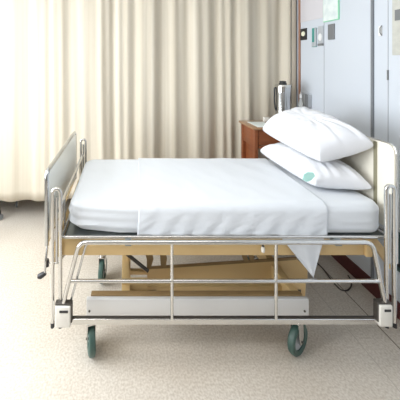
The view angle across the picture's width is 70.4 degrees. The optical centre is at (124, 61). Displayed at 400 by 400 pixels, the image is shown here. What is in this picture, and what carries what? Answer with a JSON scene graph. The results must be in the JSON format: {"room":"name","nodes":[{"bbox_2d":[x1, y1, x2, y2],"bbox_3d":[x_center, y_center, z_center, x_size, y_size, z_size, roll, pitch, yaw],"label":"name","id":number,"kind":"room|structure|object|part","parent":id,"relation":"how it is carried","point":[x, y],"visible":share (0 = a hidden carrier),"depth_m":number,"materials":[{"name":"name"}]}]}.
{"room":"hospital room","nodes":[
{"label":"hospital room","id":0,"kind":"room"},
{"bbox_2d":[0,199,399,399],"bbox_3d":[-0.255,1.770,1.200,4.390,0.100,6.200,0,0,0],"label":"floor","id":1,"kind":"structure","parent":0,"point":[38,361],"depth_m":1.63,"materials":[{"name":"carpet"}]},
{"bbox_2d":[0,200,17,219],"bbox_3d":[-1.502,0.770,3.133,0.477,1.900,0.459,0,0,0],"label":"stand","id":2,"kind":"object","parent":1,"relation":"on","point":[16,203],"visible":0.5,"depth_m":2.94,"materials":[{"name":"silver metal"}]},
{"bbox_2d":[37,131,397,357],"bbox_3d":[0.525,1.091,1.941,2.021,1.259,1.008,0,0,0],"label":"hospital bed","id":3,"kind":"object","parent":1,"relation":"on","point":[260,288],"visible":0.64,"depth_m":1.53,"materials":[{"name":"metal"}]},
{"bbox_3d":[-0.373,1.051,1.472,0.064,0.738,0.021,0,0,0],"label":"rail post","id":4,"kind":"part","parent":3,"relation":"part of","materials":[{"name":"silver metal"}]},
{"bbox_3d":[-0.436,0.808,1.933,0.025,0.424,0.880,0,0,0],"label":"footboard trim","id":5,"kind":"part","parent":3,"relation":"part of","materials":[{"name":"silver metal"}]},
{"bbox_3d":[-0.436,0.811,1.933,0.018,0.387,0.835,0,0,0],"label":"footboard","id":6,"kind":"part","parent":3,"relation":"part of","materials":[{"name":"grey plastic"}]},
{"bbox_3d":[-0.373,1.051,2.415,0.064,0.738,0.021,0,0,0],"label":"rail post","id":7,"kind":"part","parent":3,"relation":"part of","materials":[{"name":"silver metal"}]},
{"bbox_3d":[0.058,1.393,1.670,0.154,0.104,0.020,0,0,0],"label":"hanger plate","id":8,"kind":"part","parent":3,"relation":"part of","materials":[{"name":"beige wood"}]},
{"bbox_3d":[0.081,1.300,1.750,0.150,0.127,0.022,0,0,0],"label":"crank rod","id":9,"kind":"part","parent":3,"relation":"part of","materials":[{"name":"grey metal"}]},
{"bbox_3d":[0.158,1.294,1.770,0.055,0.098,0.020,0,0,0],"label":"hanger plate","id":10,"kind":"part","parent":3,"relation":"part of","materials":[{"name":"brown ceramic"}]},
{"bbox_3d":[0.251,1.287,1.770,0.046,0.085,0.020,0,0,0],"label":"hanger plate","id":11,"kind":"part","parent":3,"relation":"part of","materials":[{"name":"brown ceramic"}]},
{"bbox_3d":[0.419,1.426,1.567,1.282,0.116,0.022,0,0,0],"label":"plate","id":12,"kind":"part","parent":3,"relation":"part of","materials":[{"name":"white metal"}]},
{"bbox_2d":[69,159,378,232],"bbox_3d":[0.574,0.895,1.899,1.820,0.179,0.758,0,0,0],"label":"mattress","id":13,"kind":"object","parent":3,"relation":"on","point":[105,197],"visible":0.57,"depth_m":1.56,"materials":[{"name":"white fabric"}]},
{"bbox_2d":[137,158,327,277],"bbox_3d":[0.621,1.004,1.897,1.107,0.413,0.774,0,0,0],"label":"sheet","id":14,"kind":"object","parent":13,"relation":"on","point":[178,196],"visible":1,"depth_m":1.55,"materials":[{"name":"white fabric"}]},
{"bbox_2d":[260,142,371,189],"bbox_3d":[1.265,0.705,1.904,0.410,0.189,0.612,0,0,0],"label":"pillow","id":15,"kind":"object","parent":13,"relation":"on","point":[334,174],"visible":0.77,"depth_m":1.71,"materials":[{"name":"white fabric"}]},
{"bbox_2d":[263,107,372,161],"bbox_3d":[1.291,0.488,1.900,0.375,0.297,0.600,0,0,0],"label":"pillow","id":16,"kind":"object","parent":15,"relation":"on","point":[319,136],"visible":1,"depth_m":1.74,"materials":[{"name":"white fabric"}]},
{"bbox_3d":[0.530,1.176,1.460,1.787,0.424,0.023,0,0,0],"label":"rail","id":17,"kind":"part","parent":3,"relation":"part of","materials":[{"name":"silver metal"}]},
{"bbox_3d":[0.692,1.411,1.831,1.084,0.154,0.012,0,0,0],"label":"lift arm","id":18,"kind":"part","parent":3,"relation":"part of","materials":[{"name":"brown wood"}]},
{"bbox_3d":[0.772,1.253,1.750,0.048,0.058,0.020,0,0,0],"label":"hanger plate","id":19,"kind":"part","parent":3,"relation":"part of","materials":[{"name":"brown"}]},
{"bbox_3d":[0.812,1.253,1.750,0.039,0.058,0.020,0,0,0],"label":"hanger plate","id":20,"kind":"part","parent":3,"relation":"part of","materials":[{"name":"brown wood"}]},
{"bbox_3d":[1.073,1.396,1.670,0.080,0.098,0.020,0,0,0],"label":"hanger plate","id":21,"kind":"part","parent":3,"relation":"part of","materials":[{"name":"beige wood"}]},
{"bbox_3d":[1.513,0.709,1.935,0.022,0.482,0.860,0,0,0],"label":"headboard","id":22,"kind":"part","parent":3,"relation":"part of","materials":[{"name":"beige plastic"}]},
{"bbox_3d":[1.446,1.042,1.472,0.064,0.756,0.021,0,0,0],"label":"rail post","id":23,"kind":"part","parent":3,"relation":"part of","materials":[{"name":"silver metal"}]},
{"bbox_2d":[239,121,279,158],"bbox_3d":[1.488,1.164,2.645,0.613,1.112,0.330,0,0,0],"label":"bedside table","id":24,"kind":"object","parent":1,"relation":"on","point":[253,138],"visible":0.32,"depth_m":2.55,"materials":[{"name":"brown wood"}]},
{"bbox_3d":[1.218,1.175,2.772,0.035,1.091,0.035,0,0,0],"label":"leg","id":25,"kind":"part","parent":24,"relation":"part of","materials":[{"name":"red wood"}]},
{"bbox_3d":[1.236,1.079,2.645,0.012,0.560,0.218,0,0,0],"label":"panel","id":26,"kind":"part","parent":24,"relation":"part of","materials":[{"name":"red wood"}]},
{"bbox_3d":[1.218,1.175,2.518,0.035,1.091,0.035,0,0,0],"label":"leg","id":27,"kind":"part","parent":24,"relation":"part of","materials":[{"name":"red wood"}]},
{"bbox_2d":[248,122,264,126],"bbox_3d":[1.317,0.606,2.625,0.165,0.004,0.220,0,0,0],"label":"paper sheet","id":28,"kind":"object","parent":24,"relation":"on","point":[257,124],"visible":0.7,"depth_m":2.65,"materials":[{"name":"white paper"}]},
{"bbox_3d":[1.498,0.704,2.513,0.515,0.139,0.018,0,0,0],"label":"drawer","id":29,"kind":"part","parent":24,"relation":"part of","materials":[{"name":"red wood"}]},
{"bbox_2d":[274,81,291,113],"bbox_3d":[1.578,0.398,2.700,0.145,0.419,0.145,0,0,45],"label":"flask","id":30,"kind":"object","parent":24,"relation":"on","point":[282,91],"visible":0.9,"depth_m":2.65,"materials":[{"name":"silver metal"}]},
{"bbox_3d":[1.505,0.372,2.700,0.036,0.241,0.014,0,0,0],"label":"handle","id":31,"kind":"part","parent":30,"relation":"part of","materials":[{"name":"black plastic"}]},
{"bbox_2d":[298,92,302,106],"bbox_3d":[1.757,0.453,2.700,0.044,0.309,0.044,0,0,0],"label":"bottle","id":32,"kind":"object","parent":24,"relation":"on","point":[300,103],"visible":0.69,"depth_m":2.69,"materials":[{"name":"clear plastic"}]},
{"bbox_2d":[317,263,351,290],"bbox_3d":[1.706,1.715,2.166,0.181,0.009,0.290,0,0,0],"label":"power cable","id":33,"kind":"object","parent":1,"relation":"on","point":[349,288],"visible":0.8,"depth_m":2.08,"materials":[{"name":"black rubber"}]},
{"bbox_2d":[286,255,399,391],"bbox_3d":[1.434,1.725,1.200,0.004,0.011,6.000,0,0,0],"label":"trim","id":34,"kind":"structure","parent":1,"relation":"on","point":[286,255],"depth_m":1.64,"materials":[{"name":"beige"}]},
{"bbox_2d":[317,262,399,348],"bbox_3d":[1.649,1.725,1.200,0.007,0.011,6.000,0,0,0],"label":"trim","id":35,"kind":"structure","parent":1,"relation":"on","point":[317,262],"depth_m":1.87,"materials":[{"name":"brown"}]},
{"bbox_2d":[291,0,399,301],"bbox_3d":[1.890,0.295,1.200,0.100,2.850,6.000,0,0,0],"label":"wall","id":36,"kind":"structure","parent":0,"point":[336,74],"depth_m":2.14,"materials":[{"name":"paint"}]},
{"bbox_2d":[298,0,300,101],"bbox_3d":[1.834,0.240,2.838,0.012,2.739,0.027,0,0,0],"label":"trim","id":37,"kind":"structure","parent":36,"relation":"attached to","point":[299,23],"depth_m":2.83,"materials":[{"name":"brown"}]},
{"bbox_2d":[300,28,306,39],"bbox_3d":[1.831,-0.285,2.772,0.019,0.118,0.091,0,0,0],"label":"switch","id":38,"kind":"object","parent":36,"relation":"attached to","point":[303,32],"visible":1,"depth_m":2.76,"materials":[{"name":"black plastic"}]},
{"bbox_2d":[302,94,311,107],"bbox_3d":[1.815,0.388,2.714,0.051,0.135,0.123,0,0,0],"label":"box","id":39,"kind":"object","parent":36,"relation":"attached to","point":[306,98],"visible":0.71,"depth_m":2.66,"materials":[{"name":"grey plastic"}]},
{"bbox_2d":[300,0,322,22],"bbox_3d":[1.839,-0.721,2.670,0.005,0.618,0.340,0,0,0],"label":"poster","id":40,"kind":"object","parent":36,"relation":"attached to","point":[309,9],"visible":1,"depth_m":2.67,"materials":[{"name":"white paper"}]},
{"bbox_2d":[312,28,316,46],"bbox_3d":[1.833,-0.237,2.614,0.016,0.184,0.056,0,0,0],"label":"plate","id":41,"kind":"object","parent":36,"relation":"attached to","point":[314,30],"visible":1,"depth_m":2.60,"materials":[{"name":"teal plastic"}]},
{"bbox_2d":[318,26,323,45],"bbox_3d":[1.831,-0.243,2.529,0.019,0.187,0.064,0,0,0],"label":"plate","id":42,"kind":"object","parent":36,"relation":"attached to","point":[320,28],"visible":1,"depth_m":2.51,"materials":[{"name":"grey plastic"}]},
{"bbox_2d":[323,0,339,21],"bbox_3d":[1.834,-0.514,2.403,0.014,0.300,0.180,0,0,0],"label":"framed notice","id":43,"kind":"object","parent":36,"relation":"attached to","point":[331,8],"visible":1,"depth_m":2.39,"materials":[{"name":"green"}]},
{"bbox_2d":[328,23,334,39],"bbox_3d":[1.835,-0.269,2.401,0.013,0.138,0.070,0,0,0],"label":"plate","id":44,"kind":"object","parent":36,"relation":"attached to","point":[331,27],"visible":1,"depth_m":2.39,"materials":[{"name":"grey plastic"}]},
{"bbox_2d":[331,255,399,319],"bbox_3d":[1.834,1.665,1.200,0.012,0.110,6.000,0,0,0],"label":"baseboard","id":45,"kind":"structure","parent":36,"relation":"attached to","point":[349,265],"depth_m":2.10,"materials":[{"name":"red wood"}]},
{"bbox_2d":[371,0,373,278],"bbox_3d":[1.839,0.240,2.001,0.022,2.739,0.017,0,0,0],"label":"trim","id":46,"kind":"structure","parent":36,"relation":"attached to","point":[372,1],"depth_m":1.99,"materials":[{"name":"grey metal"}]},
{"bbox_2d":[379,25,381,35],"bbox_3d":[1.830,-0.224,1.940,0.022,0.075,0.025,0,0,0],"label":"door handle","id":47,"kind":"object","parent":36,"relation":"attached to","point":[380,27],"visible":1,"depth_m":1.93,"materials":[{"name":"white metal"}]},
{"bbox_2d":[387,0,388,141],"bbox_3d":[1.843,0.240,1.887,0.013,2.739,0.005,0,0,0],"label":"trim","id":48,"kind":"structure","parent":36,"relation":"attached to","point":[387,0],"depth_m":1.89,"materials":[{"name":"grey metal"}]},
{"bbox_2d":[392,0,399,54],"bbox_3d":[1.837,-0.338,1.737,0.008,0.583,0.234,0,0,0],"label":"notice","id":49,"kind":"object","parent":36,"relation":"attached to","point":[395,3],"visible":1,"depth_m":1.83,"materials":[{"name":"beige paper"}]},
{"bbox_2d":[397,232,399,271],"bbox_3d":[1.823,1.265,1.687,0.035,0.250,0.273,0,0,0],"label":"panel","id":50,"kind":"object","parent":36,"relation":"attached to","point":[398,264],"visible":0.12,"depth_m":1.79,"materials":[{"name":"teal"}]},
{"bbox_3d":[-0.255,-1.180,1.200,4.390,0.100,6.200,0,0,0],"label":"ceiling","id":51,"kind":"structure","parent":0,"visible":0},
{"bbox_3d":[-0.250,-1.041,2.882,4.160,0.178,0.035,0,0,0],"label":"rail","id":52,"kind":"object","parent":51,"relation":"attached to","visible":0},
{"bbox_2d":[0,0,290,201],"bbox_3d":[-0.269,0.279,2.912,4.063,2.438,0.079,0,0,0],"label":"privacy curtain","id":53,"kind":"object","parent":52,"relation":"hanging from","point":[133,79],"visible":0.78,"depth_m":2.90,"materials":[{"name":"fabric"}]},
{"bbox_2d":[291,0,295,108],"bbox_3d":[1.798,0.273,2.874,0.053,2.426,0.010,0,0,0],"label":"curtain","id":54,"kind":"object","parent":52,"relation":"hanging from","point":[293,77],"visible":0.49,"depth_m":2.87,"materials":[{"name":"fabric"}]}
]}

